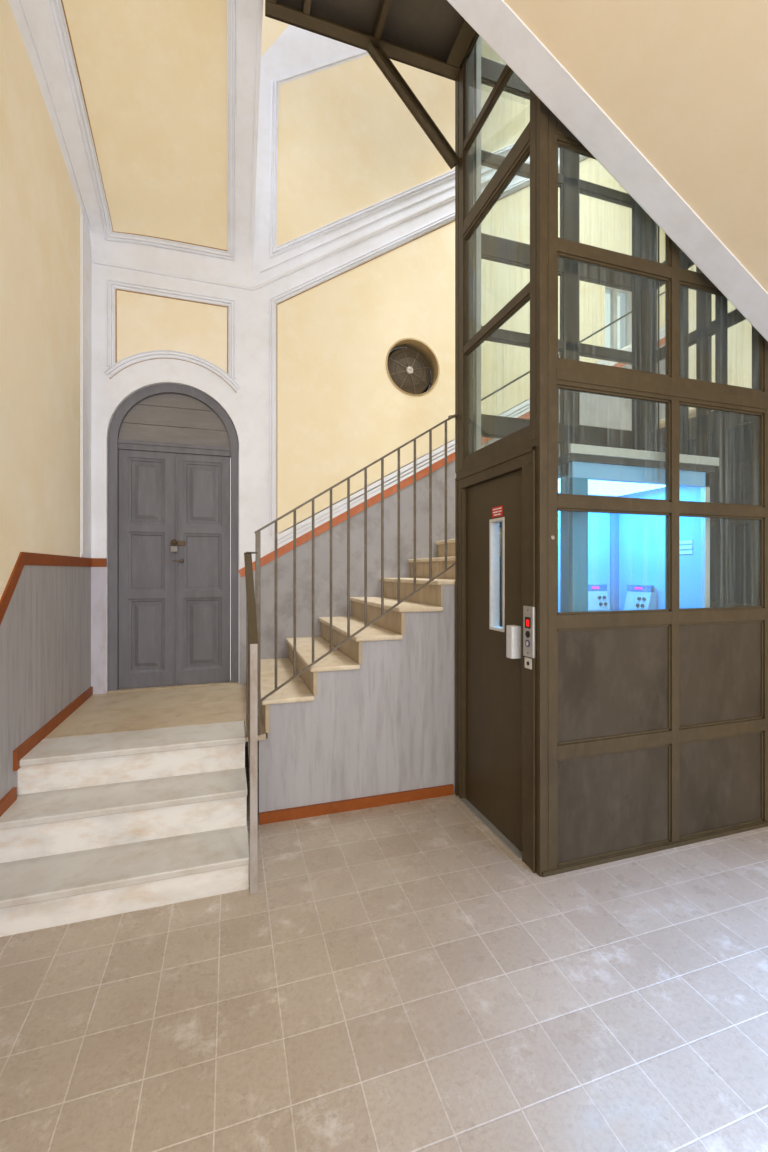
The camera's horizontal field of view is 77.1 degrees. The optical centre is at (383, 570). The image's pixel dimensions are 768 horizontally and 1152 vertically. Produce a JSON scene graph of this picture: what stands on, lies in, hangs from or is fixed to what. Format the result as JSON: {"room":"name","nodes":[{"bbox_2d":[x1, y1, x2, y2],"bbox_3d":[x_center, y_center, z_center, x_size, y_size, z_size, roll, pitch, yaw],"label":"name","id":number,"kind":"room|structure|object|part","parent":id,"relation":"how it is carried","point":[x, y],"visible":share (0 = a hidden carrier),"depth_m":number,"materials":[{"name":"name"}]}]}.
{"room":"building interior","nodes":[
{"label":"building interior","id":0,"kind":"room"},
{"bbox_2d":[0,0,79,598],"bbox_3d":[-1.331,-0.850,0.257,0.300,4.700,7.300,0,0,-18],"label":"wall","id":1,"kind":"structure","parent":0,"point":[40,208],"depth_m":2.67,"materials":[{"name":"beige paint"}]},
{"bbox_2d":[0,565,90,799],"bbox_3d":[-1.192,0.733,0.301,0.014,1.535,7.300,0,0,-18],"label":"wainscoting","id":2,"kind":"structure","parent":1,"relation":"attached to","point":[45,627],"depth_m":2.77,"materials":[{"name":"grey paint"}]},
{"bbox_2d":[0,552,91,624],"bbox_3d":[-1.186,0.232,0.303,0.012,0.664,7.300,0,0,-18],"label":"trim","id":3,"kind":"structure","parent":1,"relation":"attached to","point":[24,558],"depth_m":2.62,"materials":[{"name":"orange paint"}]},
{"bbox_2d":[0,687,92,816],"bbox_3d":[-1.181,1.202,0.294,0.030,0.597,7.280,0,0,-18],"label":"baseboard","id":4,"kind":"structure","parent":1,"relation":"attached to","point":[38,736],"depth_m":2.68,"materials":[{"name":"orange paint"}]},
{"bbox_2d":[82,214,82,554],"bbox_3d":[-2.221,-1.370,3.542,0.016,2.500,0.020,0,0,-18],"label":"trim","id":5,"kind":"structure","parent":1,"relation":"attached to","point":[82,214],"depth_m":3.54,"materials":[{"name":"white paint"}]},
{"bbox_2d":[80,208,90,557],"bbox_3d":[-2.261,-1.400,3.650,0.016,2.600,0.270,0,0,-18],"label":"trim","id":6,"kind":"structure","parent":1,"relation":"attached to","point":[86,234],"depth_m":3.62,"materials":[{"name":"white paint"}]},
{"bbox_2d":[8,0,262,284],"bbox_3d":[-0.603,-3.246,0.490,1.230,1.592,7.300,0,0,-18],"label":"ceiling","id":7,"kind":"structure","parent":0,"point":[153,73],"depth_m":3.23,"materials":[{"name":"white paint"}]},
{"bbox_2d":[18,0,260,260],"bbox_3d":[-1.326,-3.114,2.766,1.201,1.047,2.478,0,0,-18],"label":"trim","id":8,"kind":"structure","parent":7,"relation":"attached to","point":[56,8],"depth_m":3.27,"materials":[{"name":"white paint"}]},
{"bbox_2d":[91,151,663,745],"bbox_3d":[0.462,-2.087,4.809,6.490,7.174,0.280,0,0,-18],"label":"wall","id":9,"kind":"structure","parent":0,"point":[247,408],"depth_m":4.12,"materials":[{"name":"white paint"}]},
{"bbox_2d":[91,567,105,693],"bbox_3d":[-2.250,0.515,3.798,0.109,1.100,0.014,0,0,-18],"label":"trim","id":10,"kind":"structure","parent":9,"relation":"attached to","point":[98,574],"depth_m":3.79,"materials":[{"name":"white paint"}]},
{"bbox_2d":[92,558,106,566],"bbox_3d":[-2.248,-0.066,3.796,0.111,0.068,0.019,0,0,-18],"label":"trim","id":11,"kind":"structure","parent":9,"relation":"attached to","point":[96,562],"depth_m":3.79,"materials":[{"name":"orange paint"}]},
{"bbox_2d":[117,290,226,372],"bbox_3d":[-1.729,-1.949,3.965,0.842,0.576,0.013,0,0,-18],"label":"wall panel","id":12,"kind":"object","parent":9,"relation":"attached to","point":[145,323],"depth_m":3.95,"materials":[{"name":"beige paint"}]},
{"bbox_2d":[104,279,240,390],"bbox_3d":[-1.714,-1.916,3.957,1.033,0.772,0.026,0,0,-18],"label":"trim","id":13,"kind":"structure","parent":9,"relation":"attached to","point":[112,285],"depth_m":3.93,"materials":[{"name":"white paint"}]},
{"bbox_2d":[107,384,238,692],"bbox_3d":[-1.738,-0.282,4.032,0.997,2.534,0.140,0,0,-18],"label":"door","id":14,"kind":"structure","parent":9,"relation":"in","point":[171,447],"depth_m":4.01,"materials":[{"name":"grey paint"}]},
{"bbox_3d":[-1.955,0.529,3.975,0.282,0.612,0.032,0,0,-18],"label":"panel","id":15,"kind":"part","parent":14,"relation":"part of","materials":[{"name":"grey paint"}]},
{"bbox_3d":[-1.955,-0.075,3.975,0.282,0.495,0.032,0,0,-18],"label":"panel","id":16,"kind":"part","parent":14,"relation":"part of","materials":[{"name":"grey paint"}]},
{"bbox_3d":[-1.955,-0.654,3.975,0.282,0.552,0.032,0,0,-18],"label":"panel","id":17,"kind":"part","parent":14,"relation":"part of","materials":[{"name":"grey paint"}]},
{"bbox_2d":[170,539,177,551],"bbox_3d":[-1.735,-0.211,3.984,0.058,0.106,0.022,0,0,-18],"label":"padlock","id":18,"kind":"object","parent":14,"relation":"hanging from","point":[173,548],"visible":1,"depth_m":3.98,"materials":[{"name":"metal"}]},
{"bbox_3d":[-1.542,0.529,4.107,0.312,0.612,0.032,0,0,-18],"label":"panel","id":19,"kind":"part","parent":14,"relation":"part of","materials":[{"name":"grey paint"}]},
{"bbox_3d":[-1.542,-0.075,4.107,0.312,0.495,0.032,0,0,-18],"label":"panel","id":20,"kind":"part","parent":14,"relation":"part of","materials":[{"name":"grey paint"}]},
{"bbox_3d":[-1.542,-0.654,4.107,0.312,0.552,0.032,0,0,-18],"label":"panel","id":21,"kind":"part","parent":14,"relation":"part of","materials":[{"name":"grey paint"}]},
{"bbox_2d":[61,0,588,518],"bbox_3d":[0.909,-2.758,3.546,5.711,4.874,2.401,0,0,-18],"label":"trim","id":22,"kind":"structure","parent":9,"relation":"attached to","point":[61,0],"depth_m":4.01,"materials":[{"name":"white paint"}]},
{"bbox_2d":[386,338,439,395],"bbox_3d":[0.252,-1.947,4.680,0.552,0.552,0.179,0,0,-18],"label":"ventilator","id":23,"kind":"object","parent":9,"relation":"attached to","point":[409,368],"visible":0.89,"depth_m":4.66,"materials":[{"name":"black plastic"}]},
{"bbox_3d":[0.240,-1.931,4.664,0.464,0.464,0.052,0,0,-18],"label":"grille dish","id":24,"kind":"part","parent":23,"relation":"part of","materials":[{"name":"brown metal"}]},
{"bbox_3d":[0.225,-1.947,4.763,0.518,0.518,0.004,0,0,-18],"label":"plate","id":25,"kind":"part","parent":23,"relation":"part of","materials":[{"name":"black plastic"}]},
{"bbox_2d":[269,154,585,535],"bbox_3d":[1.142,-2.794,4.871,4.489,4.975,0.026,0,0,-18],"label":"trim","id":26,"kind":"structure","parent":9,"relation":"attached to","point":[273,301],"depth_m":4.22,"materials":[{"name":"white paint"}]},
{"bbox_2d":[238,337,664,576],"bbox_3d":[1.015,-1.326,4.836,4.754,2.763,0.012,0,0,-18],"label":"trim","id":27,"kind":"structure","parent":9,"relation":"attached to","point":[373,500],"depth_m":4.44,"materials":[{"name":"orange paint"}]},
{"bbox_2d":[239,344,664,683],"bbox_3d":[1.012,-0.806,4.841,4.722,3.743,0.014,0,0,-18],"label":"wainscoting","id":28,"kind":"structure","parent":9,"relation":"attached to","point":[595,410],"depth_m":4.42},
{"bbox_2d":[272,327,664,549],"bbox_3d":[1.148,-1.502,4.878,4.462,2.655,0.016,0,0,-18],"label":"trim","id":29,"kind":"structure","parent":9,"relation":"attached to","point":[322,513],"depth_m":4.49,"materials":[{"name":"white paint"}]},
{"bbox_2d":[277,158,664,533],"bbox_3d":[1.161,-2.757,4.890,4.408,4.871,0.013,0,0,-18],"label":"wall panel","id":30,"kind":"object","parent":9,"relation":"attached to","point":[340,411],"depth_m":4.53,"materials":[{"name":"yellow paint"}]},
{"bbox_2d":[605,286,631,348],"bbox_3d":[2.614,-2.625,5.482,0.480,1.250,0.050,0,0,-18],"label":"window","id":31,"kind":"structure","parent":9,"relation":"in","point":[613,291],"depth_m":5.50,"materials":[{"name":"white metal"}]},
{"bbox_2d":[0,746,767,1151],"bbox_3d":[1.571,1.575,1.342,6.490,0.150,7.600,0,0,-18],"label":"floor","id":32,"kind":"structure","parent":0,"point":[395,977],"depth_m":1.68,"materials":[{"name":"tile"}]},
{"bbox_2d":[0,684,265,936],"bbox_3d":[-1.407,1.232,3.034,1.241,0.535,1.956,0,0,-18],"label":"entrance steps","id":33,"kind":"structure","parent":32,"relation":"on","point":[137,800],"depth_m":2.42,"materials":[{"name":"white stone"}]},
{"bbox_2d":[244,552,257,894],"bbox_3d":[-0.687,0.694,2.537,0.079,1.612,0.632,0,0,-18],"label":"railing","id":34,"kind":"object","parent":32,"relation":"on","point":[251,619],"visible":1,"depth_m":2.24,"materials":[{"name":"silver metal"}]},
{"bbox_3d":[-0.790,0.435,2.811,0.024,1.060,0.025,0,0,-18],"label":"post","id":35,"kind":"part","parent":34,"relation":"part of","materials":[{"name":"metal"}]},
{"bbox_3d":[-0.700,1.050,2.527,0.012,0.418,0.593,0,0,-18],"label":"rail","id":36,"kind":"part","parent":34,"relation":"part of","materials":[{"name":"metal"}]},
{"bbox_3d":[-0.687,0.113,2.537,0.079,0.450,0.632,0,0,-18],"label":"handrail","id":37,"kind":"part","parent":34,"relation":"part of","materials":[{"name":"brown metal"}]},
{"bbox_3d":[-0.607,0.917,2.246,0.034,1.165,0.018,0,0,-18],"label":"post","id":38,"kind":"part","parent":34,"relation":"part of","materials":[{"name":"silver metal"}]},
{"bbox_2d":[258,408,713,818],"bbox_3d":[0.852,0.083,4.064,3.770,2.835,1.366,0,0,-18],"label":"staircase","id":39,"kind":"structure","parent":32,"relation":"on","point":[375,715],"depth_m":3.12,"materials":[{"name":"grey paint"}]},
{"bbox_2d":[259,784,453,824],"bbox_3d":[-0.138,1.468,3.047,1.265,0.065,0.018,0,0,-18],"label":"baseboard","id":40,"kind":"structure","parent":39,"relation":"attached to","point":[267,817],"depth_m":3.02,"materials":[{"name":"orange paint"}]},
{"bbox_2d":[254,289,688,734],"bbox_3d":[0.880,-0.725,3.387,3.466,3.380,0.089,0,0,-18],"label":"stair railing","id":41,"kind":"object","parent":39,"relation":"on","point":[258,532],"visible":0.83,"depth_m":3.02,"materials":[{"name":"metal"}]},
{"bbox_3d":[-0.742,0.365,2.839,0.028,1.200,0.028,0,0,-18],"label":"post","id":42,"kind":"part","parent":41,"relation":"part of","materials":[{"name":"metal"}]},
{"bbox_3d":[-0.138,-0.636,3.032,1.310,0.833,0.034,0,0,-18],"label":"handrail","id":43,"kind":"part","parent":41,"relation":"part of","materials":[{"name":"metal"}]},
{"bbox_3d":[-0.126,0.358,3.036,1.285,0.834,0.022,0,0,-18],"label":"rail","id":44,"kind":"part","parent":41,"relation":"part of","materials":[{"name":"metal"}]},
{"bbox_2d":[501,443,718,626],"bbox_3d":[1.361,0.406,3.047,1.050,2.148,0.765,0,0,-18],"label":"car","id":45,"kind":"object","parent":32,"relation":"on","point":[607,561],"visible":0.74,"depth_m":2.97,"materials":[{"name":"metal"}]},
{"bbox_3d":[1.479,0.206,3.384,0.200,0.209,0.085,0,0,-18],"label":"control panel","id":46,"kind":"part","parent":45,"relation":"part of","materials":[{"name":"metal"}]},
{"bbox_2d":[558,478,664,495],"bbox_3d":[1.373,-0.550,3.059,0.800,0.030,0.550,0,0,-18],"label":"ceiling lamp","id":47,"kind":"object","parent":45,"relation":"attached to","point":[595,487],"depth_m":3.09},
{"bbox_3d":[1.731,0.206,3.263,0.085,0.209,0.200,0,0,-18],"label":"control panel","id":48,"kind":"part","parent":45,"relation":"part of","materials":[{"name":"metal"}]},
{"bbox_3d":[1.917,0.417,2.876,0.035,2.005,0.030,0,0,-18],"label":"post","id":49,"kind":"part","parent":45,"relation":"part of","materials":[{"name":"metal"}]},
{"bbox_2d":[455,32,767,876],"bbox_3d":[1.394,-1.875,3.050,1.690,6.750,0.943,0,0,-18],"label":"shaft","id":50,"kind":"object","parent":32,"relation":"on","point":[584,739],"visible":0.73,"depth_m":2.70,"materials":[{"name":"brown metal"}]},
{"bbox_2d":[265,0,475,168],"bbox_3d":[0.038,-3.052,2.600,1.257,0.756,0.962,0,0,-18],"label":"platform","id":51,"kind":"object","parent":50,"relation":"attached to","point":[431,36],"visible":1,"depth_m":3.00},
{"bbox_3d":[0.536,-1.850,3.208,0.082,6.700,0.115,0,0,-18],"label":"corner post","id":52,"kind":"part","parent":50,"relation":"part of","materials":[{"name":"brown metal"}]},
{"bbox_3d":[0.629,1.494,2.854,0.078,0.012,0.730,0,0,-18],"label":"door sill","id":53,"kind":"part","parent":50,"relation":"part of","materials":[{"name":"metal"}]},
{"bbox_3d":[0.662,0.475,2.839,0.050,2.025,0.674,0,0,-18],"label":"landing door","id":54,"kind":"part","parent":50,"relation":"part of","materials":[{"name":"brown metal"}]},
{"bbox_3d":[0.642,0.405,2.807,0.062,2.190,0.895,0,0,-18],"label":"door frame","id":55,"kind":"part","parent":50,"relation":"part of","materials":[{"name":"brown metal"}]},
{"bbox_3d":[0.645,-2.672,2.800,0.042,3.995,0.740,0,0,-18],"label":"frame","id":56,"kind":"part","parent":50,"relation":"part of","materials":[{"name":"brown metal"}]},
{"bbox_3d":[0.690,0.377,2.572,0.058,0.170,0.070,0,0,-18],"label":"handle","id":57,"kind":"part","parent":50,"relation":"part of","materials":[{"name":"silver metal"}]},
{"bbox_2d":[525,657,531,669],"bbox_3d":[0.731,0.467,2.440,0.008,0.054,0.058,0,0,-18],"label":"switch","id":58,"kind":"object","parent":50,"relation":"attached to","point":[528,660],"depth_m":2.43,"materials":[{"name":"silver plastic"}]},
{"bbox_3d":[0.731,0.305,2.426,0.014,0.254,0.084,0,0,-18],"label":"call panel","id":59,"kind":"part","parent":50,"relation":"part of","materials":[{"name":"metal"}]},
{"bbox_3d":[0.800,-1.850,2.418,0.102,6.700,0.085,0,0,-18],"label":"corner post","id":60,"kind":"part","parent":50,"relation":"part of","materials":[{"name":"brown metal"}]},
{"bbox_3d":[1.267,-1.585,3.482,1.475,6.170,0.042,0,0,-18],"label":"frame","id":61,"kind":"part","parent":50,"relation":"part of","materials":[{"name":"brown metal"}]},
{"bbox_3d":[1.208,0.580,2.526,0.728,0.568,0.010,0,0,-18],"label":"metal panel","id":62,"kind":"part","parent":50,"relation":"part of","materials":[{"name":"brown metal"}]},
{"bbox_3d":[1.208,1.208,2.526,0.728,0.523,0.010,0,0,-18],"label":"metal panel","id":63,"kind":"part","parent":50,"relation":"part of","materials":[{"name":"brown metal"}]},
{"bbox_3d":[1.836,-1.820,3.522,0.056,6.640,0.050,0,0,-18],"label":"guide rail","id":64,"kind":"part","parent":50,"relation":"part of","materials":[{"name":"metal"}]},
{"bbox_3d":[2.019,-1.850,3.699,0.092,6.700,0.077,0,0,-18],"label":"corner post","id":65,"kind":"part","parent":50,"relation":"part of","materials":[{"name":"brown metal"}]},
{"bbox_3d":[1.546,-1.585,2.632,1.460,6.170,0.042,0,0,-18],"label":"frame","id":66,"kind":"part","parent":50,"relation":"part of","materials":[{"name":"brown metal"}]},
{"bbox_3d":[2.115,-0.652,3.493,0.010,0.543,0.353,0,0,-18],"label":"metal panel","id":67,"kind":"part","parent":50,"relation":"part of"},
{"bbox_3d":[2.022,-2.420,3.261,0.040,5.440,0.040,0,0,-18],"label":"counterweight rod","id":68,"kind":"part","parent":50,"relation":"part of","materials":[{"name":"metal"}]},
{"bbox_3d":[2.177,-1.585,3.306,0.042,6.170,0.770,0,0,-18],"label":"frame","id":69,"kind":"part","parent":50,"relation":"part of","materials":[{"name":"brown metal"}]},
{"bbox_3d":[1.923,0.580,2.755,0.646,0.568,0.010,0,0,-18],"label":"metal panel","id":70,"kind":"part","parent":50,"relation":"part of","materials":[{"name":"brown metal"}]},
{"bbox_3d":[1.923,1.208,2.755,0.646,0.523,0.010,0,0,-18],"label":"metal panel","id":71,"kind":"part","parent":50,"relation":"part of","materials":[{"name":"brown metal"}]},
{"bbox_3d":[2.031,-1.820,2.912,0.056,6.640,0.050,0,0,-18],"label":"guide rail","id":72,"kind":"part","parent":50,"relation":"part of","materials":[{"name":"metal"}]},
{"bbox_3d":[2.242,-0.652,3.096,0.010,0.543,0.316,0,0,-18],"label":"metal panel","id":73,"kind":"part","parent":50,"relation":"part of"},
{"bbox_3d":[2.242,-0.048,3.096,0.010,0.523,0.316,0,0,-18],"label":"metal panel","id":74,"kind":"part","parent":50,"relation":"part of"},
{"bbox_3d":[2.277,-1.850,2.891,0.092,6.700,0.077,0,0,-18],"label":"corner post","id":75,"kind":"part","parent":50,"relation":"part of","materials":[{"name":"brown metal"}]},
{"bbox_2d":[253,0,529,283],"bbox_3d":[1.249,-5.838,4.428,4.698,6.776,0.926,0,0,-18],"label":"wall","id":76,"kind":"structure","parent":0,"point":[348,143],"depth_m":4.31,"materials":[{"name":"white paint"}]},
{"bbox_2d":[93,148,559,290],"bbox_3d":[0.499,-3.934,4.664,5.832,3.037,0.028,0,0,-18],"label":"trim","id":77,"kind":"structure","parent":76,"relation":"attached to","point":[96,260],"depth_m":4.21,"materials":[{"name":"white paint"}]},
{"bbox_2d":[260,50,514,272],"bbox_3d":[0.847,-4.583,4.673,3.972,4.005,0.221,0,0,-18],"label":"trim","id":78,"kind":"structure","parent":76,"relation":"attached to","point":[274,250],"depth_m":4.26,"materials":[{"name":"white paint"}]},
{"bbox_2d":[504,0,767,292],"bbox_3d":[1.233,-2.215,1.610,4.170,2.756,1.315,0,0,-18],"label":"ceiling","id":79,"kind":"structure","parent":0,"point":[685,82],"depth_m":2.05,"materials":[{"name":"paint"}]},
{"bbox_2d":[447,0,767,340],"bbox_3d":[1.023,-2.221,2.315,4.200,2.824,0.167,0,0,-18],"label":"stair stringer","id":80,"kind":"structure","parent":79,"relation":"attached to","point":[494,21],"depth_m":2.33,"materials":[{"name":"white paint"}]},
{"bbox_2d":[688,265,751,409],"bbox_3d":[4.564,-2.250,2.143,0.300,7.500,7.300,0,0,-18],"label":"wall","id":81,"kind":"structure","parent":0,"point":[739,334],"depth_m":4.87,"materials":[{"name":"beige paint"}]}
]}

